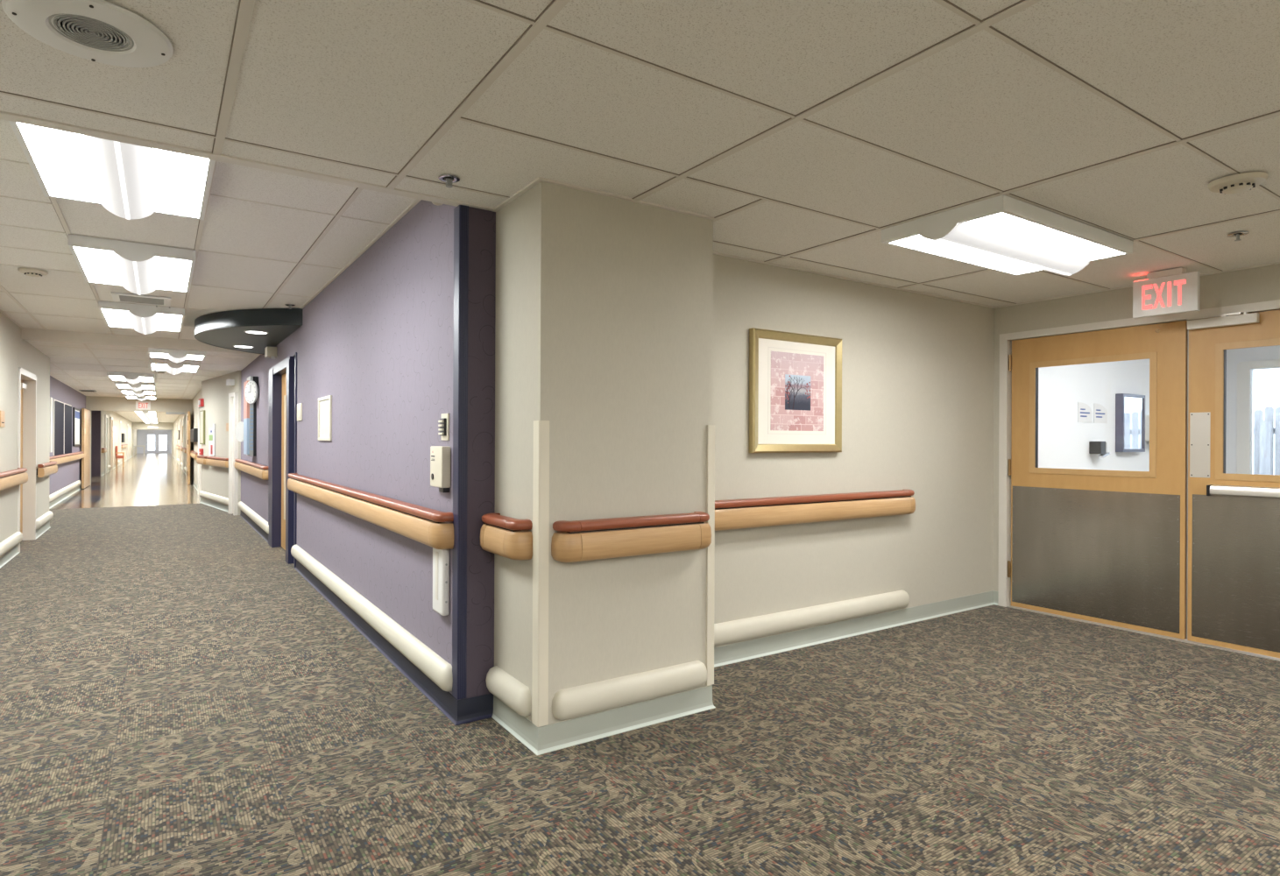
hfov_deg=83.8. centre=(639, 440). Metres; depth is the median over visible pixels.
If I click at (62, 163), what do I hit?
diffuser
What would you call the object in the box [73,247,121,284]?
diffuser
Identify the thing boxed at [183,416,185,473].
door
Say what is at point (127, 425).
door
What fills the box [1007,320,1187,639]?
door
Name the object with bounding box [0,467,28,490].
handrail
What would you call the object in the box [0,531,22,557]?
rail
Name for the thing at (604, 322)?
wall column
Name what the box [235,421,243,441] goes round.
disc
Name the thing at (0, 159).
trim
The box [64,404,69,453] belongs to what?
blind
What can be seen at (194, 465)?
wall
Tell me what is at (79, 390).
ceiling vent
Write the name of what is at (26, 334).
beam
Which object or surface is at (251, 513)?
rail
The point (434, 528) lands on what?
handrail
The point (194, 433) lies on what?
wall screen
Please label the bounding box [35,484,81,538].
baseboard
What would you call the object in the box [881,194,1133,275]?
ceiling light
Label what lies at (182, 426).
framed board
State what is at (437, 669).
rail
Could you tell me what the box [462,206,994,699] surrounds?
wall
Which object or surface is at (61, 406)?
blind
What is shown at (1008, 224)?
diffuser
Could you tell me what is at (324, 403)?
notice board
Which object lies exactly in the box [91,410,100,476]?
wall
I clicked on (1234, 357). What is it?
wall
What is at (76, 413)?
framed poster
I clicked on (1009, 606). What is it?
threshold
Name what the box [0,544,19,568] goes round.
baseboard
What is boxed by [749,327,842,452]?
framed picture
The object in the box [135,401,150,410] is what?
exit sign
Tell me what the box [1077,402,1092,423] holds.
paper notice
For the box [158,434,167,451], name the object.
window
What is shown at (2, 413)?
wall plaque
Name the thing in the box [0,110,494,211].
ceiling trim
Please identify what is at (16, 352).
wall
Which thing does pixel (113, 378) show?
diffuser
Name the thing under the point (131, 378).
ceiling light
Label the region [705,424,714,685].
guard
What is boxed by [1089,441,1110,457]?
soap dispenser
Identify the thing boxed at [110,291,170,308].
ceiling vent
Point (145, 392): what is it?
diffuser
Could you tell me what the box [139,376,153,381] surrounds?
diffuser
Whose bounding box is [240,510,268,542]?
baseboard
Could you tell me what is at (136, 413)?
ceiling light
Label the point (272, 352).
emergency light
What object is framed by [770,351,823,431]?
print
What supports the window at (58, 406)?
in the wall at (67, 473)
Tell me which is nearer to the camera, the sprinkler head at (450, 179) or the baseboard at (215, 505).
the sprinkler head at (450, 179)
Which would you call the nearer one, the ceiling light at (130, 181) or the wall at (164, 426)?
the ceiling light at (130, 181)
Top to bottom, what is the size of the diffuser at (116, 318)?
0.003 m
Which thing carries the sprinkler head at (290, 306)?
attached to the ceiling at (231, 226)
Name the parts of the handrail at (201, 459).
rail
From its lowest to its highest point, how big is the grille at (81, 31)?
0.003 m
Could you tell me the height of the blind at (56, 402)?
1.020 m
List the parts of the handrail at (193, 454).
rail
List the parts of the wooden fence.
post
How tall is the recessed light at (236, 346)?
0.006 m
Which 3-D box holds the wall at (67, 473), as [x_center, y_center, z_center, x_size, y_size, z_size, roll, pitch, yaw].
[-11.757,-0.104,14.407,0.150,2.620,11.170,0,0,-34]
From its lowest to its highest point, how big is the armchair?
0.920 m
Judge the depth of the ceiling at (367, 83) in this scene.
2.22 m
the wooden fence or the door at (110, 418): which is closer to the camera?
the wooden fence
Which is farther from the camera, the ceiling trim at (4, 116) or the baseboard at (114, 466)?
the baseboard at (114, 466)
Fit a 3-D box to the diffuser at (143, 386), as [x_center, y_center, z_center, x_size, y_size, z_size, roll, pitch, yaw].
[-10.108,-1.096,14.668,0.196,0.003,1.170,0,0,-34]
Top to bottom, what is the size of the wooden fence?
1.870 m
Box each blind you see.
[54,400,59,455]
[59,402,63,454]
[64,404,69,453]
[68,405,71,452]
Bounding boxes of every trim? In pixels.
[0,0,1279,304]
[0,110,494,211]
[0,158,389,326]
[0,198,421,328]
[7,187,358,339]
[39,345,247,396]
[492,176,1279,308]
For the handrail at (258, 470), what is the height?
0.163 m
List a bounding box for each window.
[49,399,86,464]
[63,403,71,453]
[147,434,155,451]
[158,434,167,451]
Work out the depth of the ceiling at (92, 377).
11.42 m
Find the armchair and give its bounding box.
[115,445,124,466]
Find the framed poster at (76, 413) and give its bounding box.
[72,407,80,446]
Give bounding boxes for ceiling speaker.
[1,0,173,67]
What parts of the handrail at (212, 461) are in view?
rail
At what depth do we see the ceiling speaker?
1.80 m
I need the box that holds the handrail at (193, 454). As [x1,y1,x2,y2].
[190,450,198,459]
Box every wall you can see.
[0,311,49,542]
[49,375,85,495]
[85,396,192,485]
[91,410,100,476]
[100,410,137,476]
[132,422,173,456]
[137,429,171,453]
[173,388,201,486]
[200,370,239,515]
[238,370,240,515]
[240,199,460,700]
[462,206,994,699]
[992,263,1279,591]
[1038,358,1149,471]
[1225,345,1279,473]
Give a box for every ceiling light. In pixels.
[8,120,215,219]
[68,233,196,295]
[98,300,184,334]
[106,371,155,384]
[114,381,155,391]
[120,388,155,396]
[124,394,156,401]
[134,411,155,414]
[135,412,156,416]
[137,414,156,417]
[148,347,205,362]
[149,359,200,374]
[165,411,186,414]
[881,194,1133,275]
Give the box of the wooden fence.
[1253,406,1279,474]
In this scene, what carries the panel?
attached to the wall at (378, 339)
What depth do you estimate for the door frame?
5.44 m
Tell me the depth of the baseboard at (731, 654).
4.56 m
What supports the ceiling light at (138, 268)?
attached to the ceiling at (231, 226)
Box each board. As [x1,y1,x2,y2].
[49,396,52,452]
[181,425,183,442]
[199,410,205,444]
[318,395,332,440]
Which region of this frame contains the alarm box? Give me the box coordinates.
[430,445,450,492]
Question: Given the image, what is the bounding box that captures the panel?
[432,547,449,615]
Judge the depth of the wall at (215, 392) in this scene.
12.88 m
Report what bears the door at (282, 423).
in the wall at (378, 339)
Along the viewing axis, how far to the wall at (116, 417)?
31.97 m
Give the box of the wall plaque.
[0,410,4,427]
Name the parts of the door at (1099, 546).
window moulding, kick plate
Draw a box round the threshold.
[1006,605,1279,661]
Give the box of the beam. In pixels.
[21,327,262,354]
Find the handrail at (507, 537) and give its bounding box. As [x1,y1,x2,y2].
[480,512,532,560]
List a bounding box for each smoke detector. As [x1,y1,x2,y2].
[17,268,48,276]
[155,370,166,374]
[1208,171,1268,194]
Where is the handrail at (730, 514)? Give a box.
[714,489,915,530]
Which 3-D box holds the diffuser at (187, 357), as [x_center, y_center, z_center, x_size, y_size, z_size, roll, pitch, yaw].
[-5.762,-1.078,9.233,0.181,0.003,0.580,0,0,-34]
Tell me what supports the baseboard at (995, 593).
attached to the wall at (1261, 284)
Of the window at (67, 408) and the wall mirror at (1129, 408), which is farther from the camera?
the window at (67, 408)
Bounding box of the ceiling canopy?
[194,308,302,354]
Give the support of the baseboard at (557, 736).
attached to the wall column at (604, 322)
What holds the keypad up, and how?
attached to the wall at (378, 339)
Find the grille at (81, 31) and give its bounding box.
[49,14,134,51]
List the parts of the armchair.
seat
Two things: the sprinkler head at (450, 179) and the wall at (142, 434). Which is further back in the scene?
the wall at (142, 434)
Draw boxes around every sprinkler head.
[284,304,295,309]
[438,174,459,187]
[1227,231,1249,240]
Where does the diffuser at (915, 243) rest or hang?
attached to the ceiling light at (1004, 234)
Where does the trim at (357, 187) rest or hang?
attached to the ceiling at (231, 226)
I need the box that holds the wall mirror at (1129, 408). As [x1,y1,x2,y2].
[1115,393,1145,452]
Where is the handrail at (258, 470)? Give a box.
[233,459,268,480]
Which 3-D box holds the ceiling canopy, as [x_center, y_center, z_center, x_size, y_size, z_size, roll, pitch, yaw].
[-4.275,-1.160,7.630,0.830,0.161,2.840,0,0,-34]
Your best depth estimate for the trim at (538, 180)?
4.03 m
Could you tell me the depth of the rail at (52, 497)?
14.28 m
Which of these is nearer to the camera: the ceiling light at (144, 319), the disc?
the ceiling light at (144, 319)
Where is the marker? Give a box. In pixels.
[226,379,234,385]
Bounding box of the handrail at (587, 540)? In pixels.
[551,511,711,562]
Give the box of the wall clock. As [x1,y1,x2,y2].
[244,376,258,403]
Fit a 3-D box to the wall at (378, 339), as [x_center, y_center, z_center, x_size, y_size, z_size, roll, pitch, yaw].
[-3.557,-0.069,7.533,0.304,2.620,10.327,0,0,-34]
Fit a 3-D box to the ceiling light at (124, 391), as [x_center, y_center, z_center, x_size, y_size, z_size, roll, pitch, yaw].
[-11.567,-1.103,16.471,0.650,0.120,1.251,0,0,-34]
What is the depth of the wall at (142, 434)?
60.26 m
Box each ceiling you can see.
[0,0,1279,306]
[0,119,416,339]
[25,339,260,422]
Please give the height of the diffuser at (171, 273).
0.003 m
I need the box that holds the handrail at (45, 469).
[36,461,57,477]
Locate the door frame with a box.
[997,299,1279,607]
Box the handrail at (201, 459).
[196,455,207,465]
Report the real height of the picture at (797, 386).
0.210 m
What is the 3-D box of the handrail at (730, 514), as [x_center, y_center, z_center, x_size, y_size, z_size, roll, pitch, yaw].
[0.999,0.415,4.313,2.132,0.163,0.092,0,0,-34]
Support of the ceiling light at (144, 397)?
attached to the ceiling at (92, 377)
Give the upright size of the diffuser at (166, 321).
0.003 m
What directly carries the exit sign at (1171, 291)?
hanging from the ceiling at (367, 83)
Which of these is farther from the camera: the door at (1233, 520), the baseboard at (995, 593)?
the baseboard at (995, 593)
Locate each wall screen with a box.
[121,433,125,442]
[190,428,198,442]
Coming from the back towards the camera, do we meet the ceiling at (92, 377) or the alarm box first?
the ceiling at (92, 377)
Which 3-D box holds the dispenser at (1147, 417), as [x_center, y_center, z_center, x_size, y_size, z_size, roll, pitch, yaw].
[5.361,-0.112,7.371,0.360,0.295,0.140,0,0,-34]
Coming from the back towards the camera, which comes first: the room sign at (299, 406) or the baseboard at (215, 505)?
the baseboard at (215, 505)
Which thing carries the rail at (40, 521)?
attached to the wall at (16, 352)
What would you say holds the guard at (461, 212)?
attached to the wall at (378, 339)
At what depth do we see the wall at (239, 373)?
11.72 m
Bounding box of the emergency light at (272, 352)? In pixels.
[264,346,277,358]
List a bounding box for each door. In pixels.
[17,367,36,552]
[80,408,90,488]
[104,414,108,474]
[109,417,113,471]
[118,420,121,465]
[126,424,128,459]
[176,423,177,462]
[179,419,182,467]
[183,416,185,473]
[186,411,190,484]
[198,404,201,494]
[228,392,238,515]
[268,352,297,568]
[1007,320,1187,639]
[1186,310,1279,658]
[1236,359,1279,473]
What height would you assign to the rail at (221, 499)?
0.119 m
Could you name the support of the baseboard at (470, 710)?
attached to the wall at (378, 339)
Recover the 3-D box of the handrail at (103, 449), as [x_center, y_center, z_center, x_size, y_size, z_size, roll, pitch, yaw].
[-18.158,0.332,24.185,0.092,0.163,1.204,0,0,-34]
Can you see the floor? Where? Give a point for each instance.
(177, 698)
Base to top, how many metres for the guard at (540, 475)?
1.227 m
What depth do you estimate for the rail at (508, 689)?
3.01 m
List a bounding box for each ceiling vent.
[78,389,96,391]
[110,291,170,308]
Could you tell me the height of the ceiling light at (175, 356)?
0.120 m
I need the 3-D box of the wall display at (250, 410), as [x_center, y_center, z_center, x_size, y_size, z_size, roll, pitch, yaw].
[-5.471,-0.337,10.009,0.114,1.100,0.480,0,0,-34]
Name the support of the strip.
attached to the wall at (215, 392)
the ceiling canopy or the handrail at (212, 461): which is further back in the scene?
the handrail at (212, 461)
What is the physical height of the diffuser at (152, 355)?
0.003 m
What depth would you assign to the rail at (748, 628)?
4.32 m
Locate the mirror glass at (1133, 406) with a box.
[1124,396,1143,448]
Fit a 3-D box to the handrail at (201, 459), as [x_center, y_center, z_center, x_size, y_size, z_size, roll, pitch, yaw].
[-8.378,0.374,13.662,0.092,0.163,0.776,0,0,-41]
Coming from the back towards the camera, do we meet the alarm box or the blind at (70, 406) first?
the blind at (70, 406)
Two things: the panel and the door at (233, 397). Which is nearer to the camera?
the panel
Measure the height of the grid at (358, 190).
0.009 m
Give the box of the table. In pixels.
[133,445,144,456]
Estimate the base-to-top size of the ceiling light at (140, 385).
0.120 m
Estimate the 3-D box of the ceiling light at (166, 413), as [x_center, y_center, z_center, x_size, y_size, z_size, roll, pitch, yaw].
[-13.012,-0.765,20.019,0.480,0.060,0.250,0,0,-34]
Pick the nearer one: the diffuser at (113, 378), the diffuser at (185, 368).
the diffuser at (185, 368)
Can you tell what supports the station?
attached to the wall at (215, 392)
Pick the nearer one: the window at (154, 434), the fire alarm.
the fire alarm
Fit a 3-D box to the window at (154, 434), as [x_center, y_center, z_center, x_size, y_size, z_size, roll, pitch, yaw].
[-41.259,0.188,60.233,0.596,1.421,0.091,0,0,-34]
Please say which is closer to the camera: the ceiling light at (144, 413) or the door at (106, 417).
the door at (106, 417)
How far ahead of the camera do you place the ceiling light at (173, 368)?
10.29 m
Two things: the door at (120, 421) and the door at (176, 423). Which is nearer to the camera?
the door at (120, 421)
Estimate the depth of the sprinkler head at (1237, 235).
3.54 m
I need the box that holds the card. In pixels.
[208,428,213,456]
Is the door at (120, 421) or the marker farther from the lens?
the door at (120, 421)
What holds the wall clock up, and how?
attached to the wall at (378, 339)
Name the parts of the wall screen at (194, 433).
screen glass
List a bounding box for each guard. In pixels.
[452,205,468,700]
[531,420,549,727]
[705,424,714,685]
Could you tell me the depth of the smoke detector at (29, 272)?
5.17 m
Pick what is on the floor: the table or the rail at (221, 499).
the table
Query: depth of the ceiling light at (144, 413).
28.63 m
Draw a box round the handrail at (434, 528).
[287,473,453,549]
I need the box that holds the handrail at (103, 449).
[101,447,106,452]
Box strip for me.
[212,424,215,455]
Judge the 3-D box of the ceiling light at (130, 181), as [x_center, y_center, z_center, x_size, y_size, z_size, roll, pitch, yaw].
[-2.239,-1.172,3.089,0.650,0.120,1.231,0,0,-34]
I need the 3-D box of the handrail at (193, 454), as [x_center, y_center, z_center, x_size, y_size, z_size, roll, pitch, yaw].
[-11.239,0.362,17.990,0.092,0.163,3.604,0,0,-34]
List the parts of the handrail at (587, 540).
rail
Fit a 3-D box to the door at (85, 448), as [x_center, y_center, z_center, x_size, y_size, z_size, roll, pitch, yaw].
[-14.200,0.194,18.278,0.074,1.978,1.780,0,0,-34]
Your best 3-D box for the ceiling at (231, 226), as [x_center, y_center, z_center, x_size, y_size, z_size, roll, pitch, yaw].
[-3.856,-1.255,5.568,2.800,0.020,7.350,0,0,-34]
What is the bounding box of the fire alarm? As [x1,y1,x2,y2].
[198,398,204,406]
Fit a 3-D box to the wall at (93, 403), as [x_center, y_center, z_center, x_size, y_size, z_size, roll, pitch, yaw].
[-14.110,-0.114,19.524,3.550,2.620,0.151,0,0,-34]
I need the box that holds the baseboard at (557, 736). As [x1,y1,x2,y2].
[491,685,715,755]
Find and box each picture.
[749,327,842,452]
[784,374,810,410]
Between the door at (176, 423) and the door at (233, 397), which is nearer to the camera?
the door at (233, 397)
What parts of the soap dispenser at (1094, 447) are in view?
push lever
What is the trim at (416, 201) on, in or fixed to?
attached to the wall at (378, 339)
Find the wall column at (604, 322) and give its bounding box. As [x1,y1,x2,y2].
[494,181,713,726]
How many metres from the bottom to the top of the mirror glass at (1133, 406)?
0.520 m
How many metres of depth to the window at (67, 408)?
15.05 m
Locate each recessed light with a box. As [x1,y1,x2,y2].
[233,345,254,347]
[244,330,268,334]
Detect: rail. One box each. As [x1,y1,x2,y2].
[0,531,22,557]
[35,510,53,529]
[49,480,81,502]
[198,490,228,505]
[237,501,268,534]
[290,544,452,691]
[485,665,531,716]
[551,660,707,720]
[714,590,909,646]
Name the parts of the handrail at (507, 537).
rail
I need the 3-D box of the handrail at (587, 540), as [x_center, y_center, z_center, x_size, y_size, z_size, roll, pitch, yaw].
[-0.004,0.410,3.078,0.798,0.163,0.092,0,0,-34]
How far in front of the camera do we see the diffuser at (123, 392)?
16.21 m
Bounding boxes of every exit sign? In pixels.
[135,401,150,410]
[1132,267,1200,318]
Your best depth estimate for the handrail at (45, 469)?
9.14 m
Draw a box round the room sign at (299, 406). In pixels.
[297,403,302,421]
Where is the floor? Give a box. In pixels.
[0,452,1279,875]
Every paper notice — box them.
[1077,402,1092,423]
[1093,403,1107,423]
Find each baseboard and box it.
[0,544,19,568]
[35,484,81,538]
[101,455,132,475]
[191,479,228,512]
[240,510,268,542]
[294,559,493,725]
[491,685,715,755]
[714,590,993,667]
[993,590,998,605]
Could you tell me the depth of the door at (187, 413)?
19.20 m
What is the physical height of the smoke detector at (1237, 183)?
0.042 m
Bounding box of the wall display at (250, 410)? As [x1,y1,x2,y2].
[243,375,256,456]
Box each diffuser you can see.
[17,122,100,202]
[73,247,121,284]
[102,309,132,327]
[109,375,126,381]
[116,384,130,388]
[121,390,134,394]
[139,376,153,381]
[141,385,154,388]
[144,391,155,394]
[150,353,168,358]
[151,363,167,370]
[152,148,209,217]
[155,256,190,291]
[156,313,182,331]
[182,365,198,372]
[185,354,204,360]
[891,234,1040,274]
[963,212,1123,260]
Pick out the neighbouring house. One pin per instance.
(1266, 381)
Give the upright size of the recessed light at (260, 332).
0.006 m
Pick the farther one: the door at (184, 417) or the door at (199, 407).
the door at (184, 417)
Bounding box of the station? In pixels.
[198,448,203,454]
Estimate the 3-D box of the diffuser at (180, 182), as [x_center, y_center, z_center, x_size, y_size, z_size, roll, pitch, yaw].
[-2.068,-1.171,3.203,0.196,0.003,1.170,0,0,-34]
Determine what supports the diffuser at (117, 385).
attached to the ceiling light at (140, 385)
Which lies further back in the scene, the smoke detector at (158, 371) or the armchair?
the armchair
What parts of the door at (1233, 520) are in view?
push plate, closer arm, kick plate, window moulding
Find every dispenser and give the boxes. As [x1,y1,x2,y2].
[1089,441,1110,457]
[1145,415,1149,444]
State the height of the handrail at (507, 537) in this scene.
0.163 m
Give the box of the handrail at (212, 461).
[205,456,228,467]
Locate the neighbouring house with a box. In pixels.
[1253,367,1279,474]
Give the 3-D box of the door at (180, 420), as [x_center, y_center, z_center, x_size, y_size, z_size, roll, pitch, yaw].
[-20.060,0.130,31.158,0.051,2.080,1.341,0,0,-34]
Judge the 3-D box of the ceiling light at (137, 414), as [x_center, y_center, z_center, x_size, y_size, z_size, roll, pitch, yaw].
[-22.558,-1.153,32.669,0.700,0.117,2.001,0,0,-34]
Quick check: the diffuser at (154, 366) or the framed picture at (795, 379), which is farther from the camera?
the diffuser at (154, 366)
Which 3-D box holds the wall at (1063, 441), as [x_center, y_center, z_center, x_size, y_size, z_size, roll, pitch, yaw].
[5.854,-0.028,5.498,4.950,2.620,4.000,0,0,-34]
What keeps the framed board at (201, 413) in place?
attached to the wall at (215, 392)
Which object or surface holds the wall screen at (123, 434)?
attached to the wall at (116, 417)
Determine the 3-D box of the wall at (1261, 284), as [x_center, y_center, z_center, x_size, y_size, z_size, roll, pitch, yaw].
[4.827,0.119,2.561,0.130,2.318,7.268,0,0,-34]
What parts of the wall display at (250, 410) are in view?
salmon panel, blue panel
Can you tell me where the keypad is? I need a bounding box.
[438,413,449,440]
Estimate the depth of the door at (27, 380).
8.75 m
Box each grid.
[0,160,363,339]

